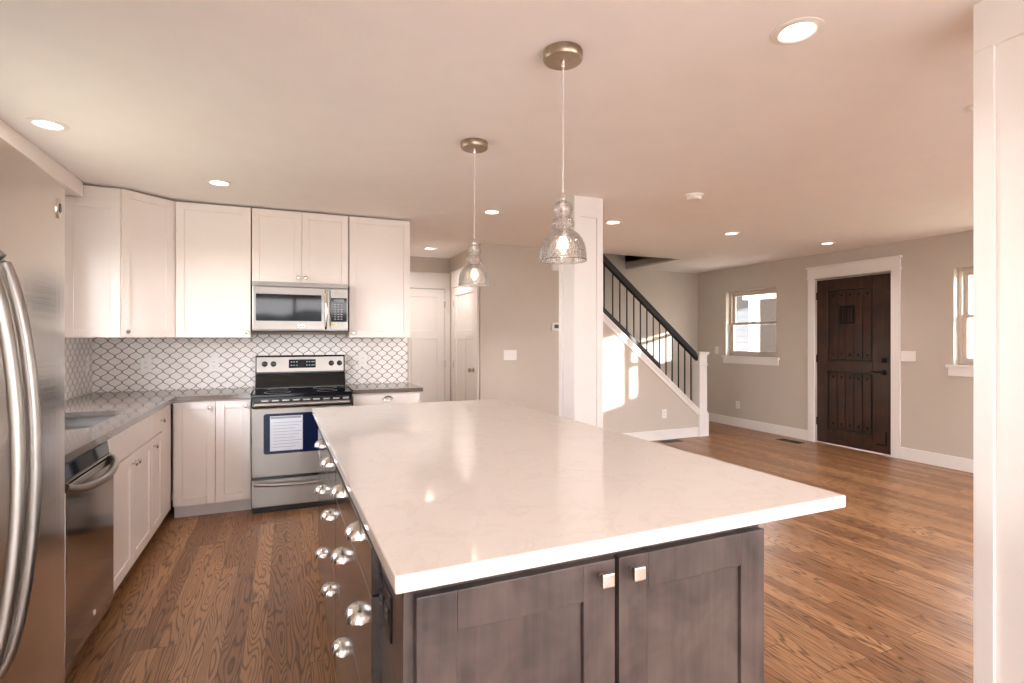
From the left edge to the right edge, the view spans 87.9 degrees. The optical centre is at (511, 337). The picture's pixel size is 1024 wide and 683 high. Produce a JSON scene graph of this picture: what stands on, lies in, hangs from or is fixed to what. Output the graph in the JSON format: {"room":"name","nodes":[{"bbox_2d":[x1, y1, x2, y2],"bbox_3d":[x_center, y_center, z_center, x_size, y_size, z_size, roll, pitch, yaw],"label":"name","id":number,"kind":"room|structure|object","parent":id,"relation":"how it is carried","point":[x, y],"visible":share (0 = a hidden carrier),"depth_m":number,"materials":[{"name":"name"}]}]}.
{"room":"kitchen","nodes":[
{"label":"kitchen","id":0,"kind":"room"},
{"bbox_2d":[93,331,408,500],"bbox_3d":[-2.218,0.136,4.812,2.550,2.468,0.128,0,0,-23],"label":"wall","id":1,"kind":"structure","parent":0,"point":[176,363],"depth_m":4.61,"materials":[{"name":"tile"}]},
{"bbox_2d":[65,185,175,337],"bbox_3d":[-2.962,-0.542,4.100,0.623,1.080,0.617,0,0,-23],"label":"upper cabinet","id":2,"kind":"object","parent":1,"relation":"attached to","point":[120,244],"visible":0.91,"depth_m":3.83,"materials":[{"name":"white paint"}]},
{"bbox_2d":[141,358,150,371],"bbox_3d":[-3.029,0.224,4.394,0.075,0.118,0.009,0,0,-23],"label":"wall outlet","id":3,"kind":"object","parent":1,"relation":"attached to","point":[145,362],"visible":1,"depth_m":4.39,"materials":[{"name":"white plastic"}]},
{"bbox_2d":[209,357,218,370],"bbox_3d":[-2.574,0.227,4.586,0.075,0.118,0.009,0,0,-23],"label":"wall outlet","id":4,"kind":"object","parent":1,"relation":"attached to","point":[213,361],"visible":1,"depth_m":4.58,"materials":[{"name":"white plastic"}]},
{"bbox_2d":[176,201,252,337],"bbox_3d":[-2.473,-0.542,4.441,0.534,1.080,0.370,0,0,-23],"label":"upper cabinet","id":5,"kind":"object","parent":1,"relation":"attached to","point":[214,242],"visible":0.98,"depth_m":4.30,"materials":[{"name":"white paint"}]},
{"bbox_2d":[252,208,347,283],"bbox_3d":[-1.865,-0.777,4.699,0.771,0.610,0.370,0,0,-23],"label":"upper cabinet","id":6,"kind":"object","parent":1,"relation":"attached to","point":[288,246],"visible":0.9,"depth_m":4.55,"materials":[{"name":"white paint"}]},
{"bbox_2d":[252,281,347,331],"bbox_3d":[-1.845,-0.262,4.650,0.758,0.413,0.476,0,0,-23],"label":"microwave","id":7,"kind":"object","parent":6,"relation":"attached to","point":[276,306],"visible":1,"depth_m":4.48,"materials":[{"name":"metal"}]},
{"bbox_2d":[359,354,366,366],"bbox_3d":[-1.427,0.215,5.072,0.075,0.118,0.009,0,0,-23],"label":"wall outlet","id":8,"kind":"object","parent":1,"relation":"attached to","point":[362,357],"visible":1,"depth_m":5.07,"materials":[{"name":"white plastic"}]},
{"bbox_2d":[345,216,409,337],"bbox_3d":[-1.254,-0.542,4.958,0.542,1.080,0.370,0,0,-23],"label":"upper cabinet","id":9,"kind":"object","parent":1,"relation":"attached to","point":[378,249],"visible":0.98,"depth_m":4.82,"materials":[{"name":"white paint"}]},
{"bbox_2d":[449,249,468,400],"bbox_3d":[-0.587,0.136,6.794,0.100,2.468,1.170,0,0,-23],"label":"wall","id":10,"kind":"structure","parent":0,"point":[458,261],"depth_m":7.09,"materials":[{"name":"beige paint"}]},
{"bbox_2d":[451,268,478,400],"bbox_3d":[-0.628,0.242,6.652,0.086,2.255,1.060,0,0,-23],"label":"door","id":11,"kind":"structure","parent":10,"relation":"in","point":[464,300],"depth_m":6.64,"materials":[{"name":"white paint"}]},
{"bbox_2d":[0,0,983,272],"bbox_3d":[1.444,-1.198,2.974,8.100,0.200,9.790,0,0,-23],"label":"ceiling","id":12,"kind":"structure","parent":0,"point":[858,133],"depth_m":2.58,"materials":[{"name":"paint"}]},
{"bbox_2d":[26,117,69,130],"bbox_3d":[-2.383,-1.125,2.727,0.170,0.070,0.170,0,0,-23],"label":"recessed light","id":13,"kind":"object","parent":12,"relation":"in","point":[43,123],"visible":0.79,"depth_m":2.74,"materials":[{"name":"white plastic"}]},
{"bbox_2d":[206,179,232,186],"bbox_3d":[-2.067,-1.125,3.751,0.170,0.070,0.170,0,0,-23],"label":"recessed light","id":14,"kind":"object","parent":12,"relation":"in","point":[216,182],"visible":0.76,"depth_m":3.77,"materials":[{"name":"white"}]},
{"bbox_2d":[423,247,436,249],"bbox_3d":[-1.007,-1.125,6.503,0.170,0.070,0.170,0,0,-23],"label":"recessed light","id":15,"kind":"object","parent":12,"relation":"in","point":[426,248],"visible":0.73,"depth_m":6.54,"materials":[{"name":"white"}]},
{"bbox_2d":[458,138,490,286],"bbox_3d":[-0.211,-0.696,2.984,0.184,0.803,0.184,0,0,-23],"label":"pendant light","id":16,"kind":"object","parent":12,"relation":"hanging from","point":[474,274],"visible":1,"depth_m":2.94,"materials":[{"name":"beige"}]},
{"bbox_2d":[482,209,501,213],"bbox_3d":[-0.175,-1.125,4.617,0.170,0.070,0.170,0,0,-23],"label":"recessed light","id":17,"kind":"object","parent":12,"relation":"in","point":[490,211],"visible":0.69,"depth_m":4.65,"materials":[{"name":"white plastic"}]},
{"bbox_2d":[539,41,586,263],"bbox_3d":[0.196,-0.696,2.038,0.184,0.803,0.184,0,0,-23],"label":"pendant light","id":18,"kind":"object","parent":12,"relation":"hanging from","point":[563,244],"visible":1,"depth_m":2.00,"materials":[{"name":"clear glass"}]},
{"bbox_2d":[604,220,621,223],"bbox_3d":[0.958,-1.125,5.032,0.170,0.070,0.170,0,0,-23],"label":"recessed light","id":19,"kind":"object","parent":12,"relation":"in","point":[610,221],"visible":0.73,"depth_m":5.02,"materials":[{"name":"white plastic"}]},
{"bbox_2d":[685,192,702,201],"bbox_3d":[1.394,-1.076,4.066,0.136,0.044,0.136,0,0,-23],"label":"smoke detector","id":20,"kind":"object","parent":12,"relation":"attached to","point":[694,196],"visible":1,"depth_m":4.02,"materials":[{"name":"white plastic"}]},
{"bbox_2d":[723,232,739,234],"bbox_3d":[2.300,-1.125,5.569,0.170,0.070,0.170,0,0,-23],"label":"recessed light","id":21,"kind":"object","parent":12,"relation":"in","point":[726,233],"visible":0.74,"depth_m":5.58,"materials":[{"name":"white plastic"}]},
{"bbox_2d":[771,17,824,44],"bbox_3d":[1.020,-1.125,1.899,0.170,0.070,0.170,0,0,-23],"label":"recessed light","id":22,"kind":"object","parent":12,"relation":"in","point":[798,30],"visible":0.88,"depth_m":1.91,"materials":[{"name":"white plastic"}]},
{"bbox_2d":[819,242,835,244],"bbox_3d":[3.649,-1.125,6.151,0.170,0.070,0.170,0,0,-23],"label":"recessed light","id":23,"kind":"object","parent":12,"relation":"in","point":[824,243],"visible":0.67,"depth_m":6.16,"materials":[{"name":"white plastic"}]},
{"bbox_2d":[966,104,972,112],"bbox_3d":[2.240,-1.125,2.492,0.170,0.070,0.170,0,0,-23],"label":"recessed light","id":24,"kind":"object","parent":12,"relation":"in","point":[969,108],"visible":0.05,"depth_m":2.53,"materials":[{"name":"white plastic"}]},
{"bbox_2d":[65,421,972,682],"bbox_3d":[1.421,1.420,3.029,8.100,0.100,9.910,0,0,-23],"label":"floor","id":25,"kind":"structure","parent":0,"point":[878,587],"depth_m":2.87,"materials":[{"name":"brown wood"}]},
{"bbox_2d":[0,137,64,682],"bbox_3d":[-1.473,0.464,1.008,0.934,1.812,0.965,0,0,-23],"label":"refrigerator","id":26,"kind":"object","parent":25,"relation":"on","point":[32,202],"visible":1,"depth_m":1.25,"materials":[{"name":"metal"}]},
{"bbox_2d":[65,441,118,671],"bbox_3d":[-2.067,0.927,2.165,0.703,0.885,0.604,0,0,-23],"label":"dishwasher","id":27,"kind":"object","parent":25,"relation":"on","point":[89,477],"visible":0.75,"depth_m":2.22,"materials":[{"name":"metal"}]},
{"bbox_2d":[65,415,151,591],"bbox_3d":[-2.396,0.922,2.849,0.671,0.895,0.883,0,0,-23],"label":"base cabinet","id":28,"kind":"object","parent":25,"relation":"on","point":[132,447],"visible":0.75,"depth_m":2.93,"materials":[{"name":"white paint"}]},
{"bbox_2d":[65,387,254,463],"bbox_3d":[-2.194,0.454,2.997,1.177,0.033,3.231,0,0,-23],"label":"countertop","id":29,"kind":"structure","parent":28,"relation":"on","point":[128,408],"depth_m":3.34,"materials":[{"name":"grey stone"}]},
{"bbox_2d":[65,416,113,429],"bbox_3d":[-2.382,0.566,2.808,0.439,0.187,0.744,0,0,-23],"label":"sink","id":30,"kind":"object","parent":29,"relation":"in","point":[70,423],"visible":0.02,"depth_m":3.14,"materials":[{"name":"metal"}]},
{"bbox_2d":[150,404,170,535],"bbox_3d":[-2.686,0.922,3.534,0.671,0.895,0.598,0,0,-23],"label":"base cabinet","id":31,"kind":"object","parent":25,"relation":"on","point":[161,420],"visible":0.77,"depth_m":3.62,"materials":[{"name":"white paint"}]},
{"bbox_2d":[173,398,251,517],"bbox_3d":[-2.403,0.922,4.325,0.528,0.895,0.621,0,0,-23],"label":"base cabinet","id":32,"kind":"object","parent":25,"relation":"on","point":[212,438],"visible":0.99,"depth_m":4.07,"materials":[{"name":"white paint"}]},
{"bbox_2d":[251,355,351,513],"bbox_3d":[-1.781,0.762,4.510,0.758,1.215,0.704,0,0,-23],"label":"range cooker","id":33,"kind":"object","parent":25,"relation":"on","point":[285,385],"visible":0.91,"depth_m":4.25,"materials":[{"name":"silver metal"}]},
{"bbox_2d":[270,415,302,450],"bbox_3d":[-1.776,0.749,4.190,0.242,0.272,0.001,0,0,-23],"label":"instruction sheet","id":34,"kind":"object","parent":33,"relation":"attached to","point":[286,432],"visible":1,"depth_m":4.19,"materials":[{"name":"paper"}]},
{"bbox_2d":[251,386,351,397],"bbox_3d":[-1.781,0.452,4.511,0.758,0.027,0.584,0,0,-23],"label":"cooktop","id":35,"kind":"object","parent":33,"relation":"in","point":[259,391],"depth_m":4.36,"materials":[{"name":"black glass"}]},
{"bbox_2d":[351,391,419,405],"bbox_3d":[-1.184,0.922,4.838,0.573,0.895,0.628,0,0,-23],"label":"base cabinet","id":36,"kind":"object","parent":25,"relation":"on","point":[395,397],"visible":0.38,"depth_m":4.57,"materials":[{"name":"white paint"}]},
{"bbox_2d":[346,382,422,393],"bbox_3d":[-1.177,0.454,4.848,0.595,0.033,0.616,0,0,-23],"label":"countertop","id":37,"kind":"structure","parent":36,"relation":"on","point":[402,386],"depth_m":4.68,"materials":[{"name":"grey stone"}]},
{"bbox_2d":[314,428,763,682],"bbox_3d":[-0.205,0.922,2.110,1.005,0.895,2.091,0,0,-24],"label":"kitchen island","id":38,"kind":"object","parent":25,"relation":"on","point":[691,609],"visible":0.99,"depth_m":1.23,"materials":[{"name":"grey wood"}]},
{"bbox_2d":[379,588,382,611],"bbox_3d":[-0.297,0.595,1.206,0.002,0.036,0.044,0,0,-24],"label":"socket","id":39,"kind":"object","parent":38,"relation":"attached to","point":[380,589],"depth_m":1.21,"materials":[{"name":"grey plastic"}]},
{"bbox_2d":[379,572,391,643],"bbox_3d":[-0.281,0.595,1.179,0.005,0.100,0.135,0,0,-24],"label":"outlet plate","id":40,"kind":"object","parent":38,"relation":"attached to","point":[385,590],"depth_m":1.17,"materials":[{"name":"black plastic"}]},
{"bbox_2d":[384,600,388,625],"bbox_3d":[-0.271,0.595,1.148,0.002,0.036,0.044,0,0,-24],"label":"socket","id":41,"kind":"object","parent":38,"relation":"attached to","point":[386,604],"depth_m":1.14,"materials":[{"name":"grey plastic"}]},
{"bbox_2d":[312,399,845,593],"bbox_3d":[-0.159,0.454,2.395,1.249,0.034,2.562,0,0,-24],"label":"island countertop","id":42,"kind":"structure","parent":38,"relation":"on","point":[446,492],"depth_m":1.51,"materials":[{"name":"beige stone"}]},
{"bbox_2d":[559,195,602,427],"bbox_3d":[0.549,0.136,4.254,0.260,2.468,0.255,0,0,-23],"label":"column","id":43,"kind":"structure","parent":25,"relation":"on","point":[580,284],"depth_m":4.16,"materials":[{"name":"white paint"}]},
{"bbox_2d":[603,254,708,436],"bbox_3d":[1.927,0.133,7.159,1.730,2.475,0.176,0,0,-23],"label":"stair railing","id":44,"kind":"object","parent":25,"relation":"on","point":[699,364],"visible":0.84,"depth_m":7.23,"materials":[{"name":"black metal"}]},
{"bbox_2d":[658,439,681,442],"bbox_3d":[2.101,1.367,7.037,0.320,0.005,0.140,0,0,-23],"label":"floor vent","id":45,"kind":"object","parent":25,"relation":"in","point":[673,440],"visible":1,"depth_m":7.03,"materials":[{"name":"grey metal"}]},
{"bbox_2d":[776,438,803,443],"bbox_3d":[3.692,1.367,7.049,0.140,0.005,0.320,0,0,-23],"label":"floor vent","id":46,"kind":"object","parent":25,"relation":"in","point":[782,439],"visible":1,"depth_m":7.02,"materials":[{"name":"brown metal"}]},
{"bbox_2d":[973,0,1023,682],"bbox_3d":[1.692,0.136,1.684,0.260,2.468,0.260,0,0,-23],"label":"column","id":47,"kind":"structure","parent":25,"relation":"on","point":[998,25],"depth_m":1.70,"materials":[{"name":"white paint"}]},
{"bbox_2d":[410,254,697,401],"bbox_3d":[0.708,-0.930,8.044,5.560,4.600,0.120,0,0,-23],"label":"wall","id":48,"kind":"structure","parent":0,"point":[674,295],"depth_m":8.70,"materials":[{"name":"beige paint"}]},
{"bbox_2d":[409,272,449,402],"bbox_3d":[-1.287,0.242,7.086,0.980,2.255,0.086,0,0,-23],"label":"door","id":49,"kind":"structure","parent":48,"relation":"in","point":[427,363],"depth_m":7.20,"materials":[{"name":"white paint"}]},
{"bbox_2d":[478,243,697,432],"bbox_3d":[0.882,-0.980,7.428,3.300,4.700,1.390,0,0,-23],"label":"wall","id":50,"kind":"structure","parent":0,"point":[520,305],"depth_m":6.44,"materials":[{"name":"beige paint"}]},
{"bbox_2d":[504,350,516,359],"bbox_3d":[-0.022,0.202,6.285,0.165,0.118,0.008,0,0,-23],"label":"light switch","id":51,"kind":"object","parent":50,"relation":"attached to","point":[508,354],"visible":1,"depth_m":6.28,"materials":[{"name":"white plastic"}]},
{"bbox_2d":[551,323,558,330],"bbox_3d":[0.555,-0.137,6.520,0.150,0.100,0.026,0,0,-23],"label":"thermostat","id":52,"kind":"object","parent":50,"relation":"attached to","point":[554,326],"visible":0.59,"depth_m":6.50,"materials":[{"name":"white plastic"}]},
{"bbox_2d":[551,264,558,270],"bbox_3d":[0.583,-0.880,6.519,0.210,0.110,0.050,0,0,-23],"label":"door chime","id":53,"kind":"object","parent":50,"relation":"attached to","point":[554,267],"visible":0.27,"depth_m":6.47,"materials":[{"name":"white plastic"}]},
{"bbox_2d":[603,313,699,415],"bbox_3d":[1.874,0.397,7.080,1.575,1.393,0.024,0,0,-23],"label":"trim","id":54,"kind":"structure","parent":50,"relation":"attached to","point":[606,321],"depth_m":7.04,"materials":[{"name":"white paint"}]},
{"bbox_2d":[622,427,697,440],"bbox_3d":[1.870,1.305,7.082,1.570,0.130,0.018,0,0,-23],"label":"baseboard","id":55,"kind":"structure","parent":50,"relation":"attached to","point":[683,432],"depth_m":7.16,"materials":[{"name":"white paint"}]},
{"bbox_2d":[662,409,666,417],"bbox_3d":[2.055,1.025,7.165,0.075,0.118,0.009,0,0,-23],"label":"wall outlet","id":56,"kind":"object","parent":50,"relation":"attached to","point":[664,412],"visible":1,"depth_m":7.16,"materials":[{"name":"white plastic"}]},
{"bbox_2d":[698,230,972,458],"bbox_3d":[5.108,0.136,4.592,0.150,2.468,9.670,0,0,-23],"label":"wall","id":57,"kind":"structure","parent":0,"point":[936,406],"depth_m":6.49,"materials":[{"name":"beige paint"}]},
{"bbox_2d":[736,401,739,408],"bbox_3d":[3.489,1.035,8.208,0.009,0.118,0.075,0,0,-23],"label":"wall outlet","id":58,"kind":"object","parent":57,"relation":"attached to","point":[737,402],"visible":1,"depth_m":8.20,"materials":[{"name":"white plastic"}]},
{"bbox_2d":[722,287,779,365],"bbox_3d":[3.633,-0.168,8.023,0.180,1.125,1.060,0,0,-23],"label":"window","id":59,"kind":"structure","parent":57,"relation":"in","point":[738,357],"depth_m":8.12,"materials":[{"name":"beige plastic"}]},
{"bbox_2d":[709,413,972,472],"bbox_3d":[5.032,1.302,4.559,0.016,0.135,9.670,0,0,-23],"label":"baseboard","id":60,"kind":"structure","parent":57,"relation":"attached to","point":[947,461],"depth_m":6.01,"materials":[{"name":"white paint"}]},
{"bbox_2d":[805,255,902,458],"bbox_3d":[4.239,0.216,6.586,0.175,2.308,1.200,0,0,-23],"label":"door","id":61,"kind":"structure","parent":57,"relation":"in","point":[858,357],"depth_m":6.54,"materials":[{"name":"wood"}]},
{"bbox_2d":[840,305,854,323],"bbox_3d":[4.194,-0.290,6.644,0.016,0.230,0.192,0,0,-23],"label":"grille","id":62,"kind":"object","parent":61,"relation":"attached to","point":[847,312],"depth_m":6.64,"materials":[{"name":"black metal"}]},
{"bbox_2d":[901,351,915,361],"bbox_3d":[4.442,0.205,5.960,0.008,0.118,0.165,0,0,-23],"label":"light switch","id":63,"kind":"object","parent":57,"relation":"attached to","point":[909,356],"visible":1,"depth_m":5.95,"materials":[{"name":"white plastic"}]},
{"bbox_2d":[945,267,972,376],"bbox_3d":[4.916,-0.168,4.994,0.180,1.125,1.380,0,0,-23],"label":"window","id":64,"kind":"structure","parent":57,"relation":"in","point":[964,367],"depth_m":5.54,"materials":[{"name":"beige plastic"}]},
{"bbox_3d":[-1.920,0.136,0.685,0.120,2.468,7.960,0,0,-23],"label":"wall","id":65,"kind":"structure","parent":0,"visible":0},
{"bbox_2d":[0,119,82,196],"bbox_3d":[-1.666,-1.045,0.392,0.118,0.106,7.222,0,0,-23],"label":"trim","id":66,"kind":"structure","parent":65,"relation":"attached to","point":[73,186],"depth_m":3.14,"materials":[{"name":"white paint"}]},
{"bbox_2d":[65,338,92,399],"bbox_3d":[-2.733,0.203,2.769,0.008,0.466,3.232,0,0,-23],"label":"wall","id":67,"kind":"structure","parent":65,"relation":"attached to","point":[78,382],"depth_m":3.96,"materials":[{"name":"tile"}]},
{"bbox_2d":[85,357,88,371],"bbox_3d":[-3.296,0.205,4.121,0.009,0.118,0.075,0,0,-23],"label":"wall outlet","id":68,"kind":"object","parent":67,"relation":"attached to","point":[86,358],"visible":1,"depth_m":4.11,"materials":[{"name":"white plastic"}]},
{"label":"outside","id":69,"kind":"structure","parent":0,"visible":0},
{"bbox_3d":[2.302,1.820,0.975,85.000,0.200,90.000,0,0,-23],"label":"ground","id":70,"kind":"structure","parent":69,"visible":0},
{"bbox_2d":[735,296,759,351],"bbox_3d":[3.127,-1.380,14.792,5.900,6.200,6.200,0,0,-23],"label":"house","id":71,"kind":"structure","parent":70,"relation":"on","point":[742,306],"depth_m":13.31,"materials":[{"name":"grey"}]},
{"bbox_2d":[749,299,757,351],"bbox_3d":[4.639,0.490,10.198,0.180,2.460,0.180,0,0,-23],"label":"porch post","id":72,"kind":"object","parent":70,"relation":"on","point":[753,303],"visible":0.23,"depth_m":10.15,"materials":[{"name":"white paint"}]},
{"bbox_2d":[760,298,775,351],"bbox_3d":[10.632,-1.480,22.968,11.500,6.400,5.200,0,0,-23],"label":"house","id":73,"kind":"structure","parent":70,"relation":"on","point":[767,306],"depth_m":20.49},
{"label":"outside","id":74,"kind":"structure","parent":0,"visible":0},
{"bbox_2d":[743,275,972,299],"bbox_3d":[4.950,-0.995,7.772,2.020,0.510,5.050,0,0,-23],"label":"porch roof","id":75,"kind":"structure","parent":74,"point":[772,295],"depth_m":9.91,"materials":[{"name":"white paint"}]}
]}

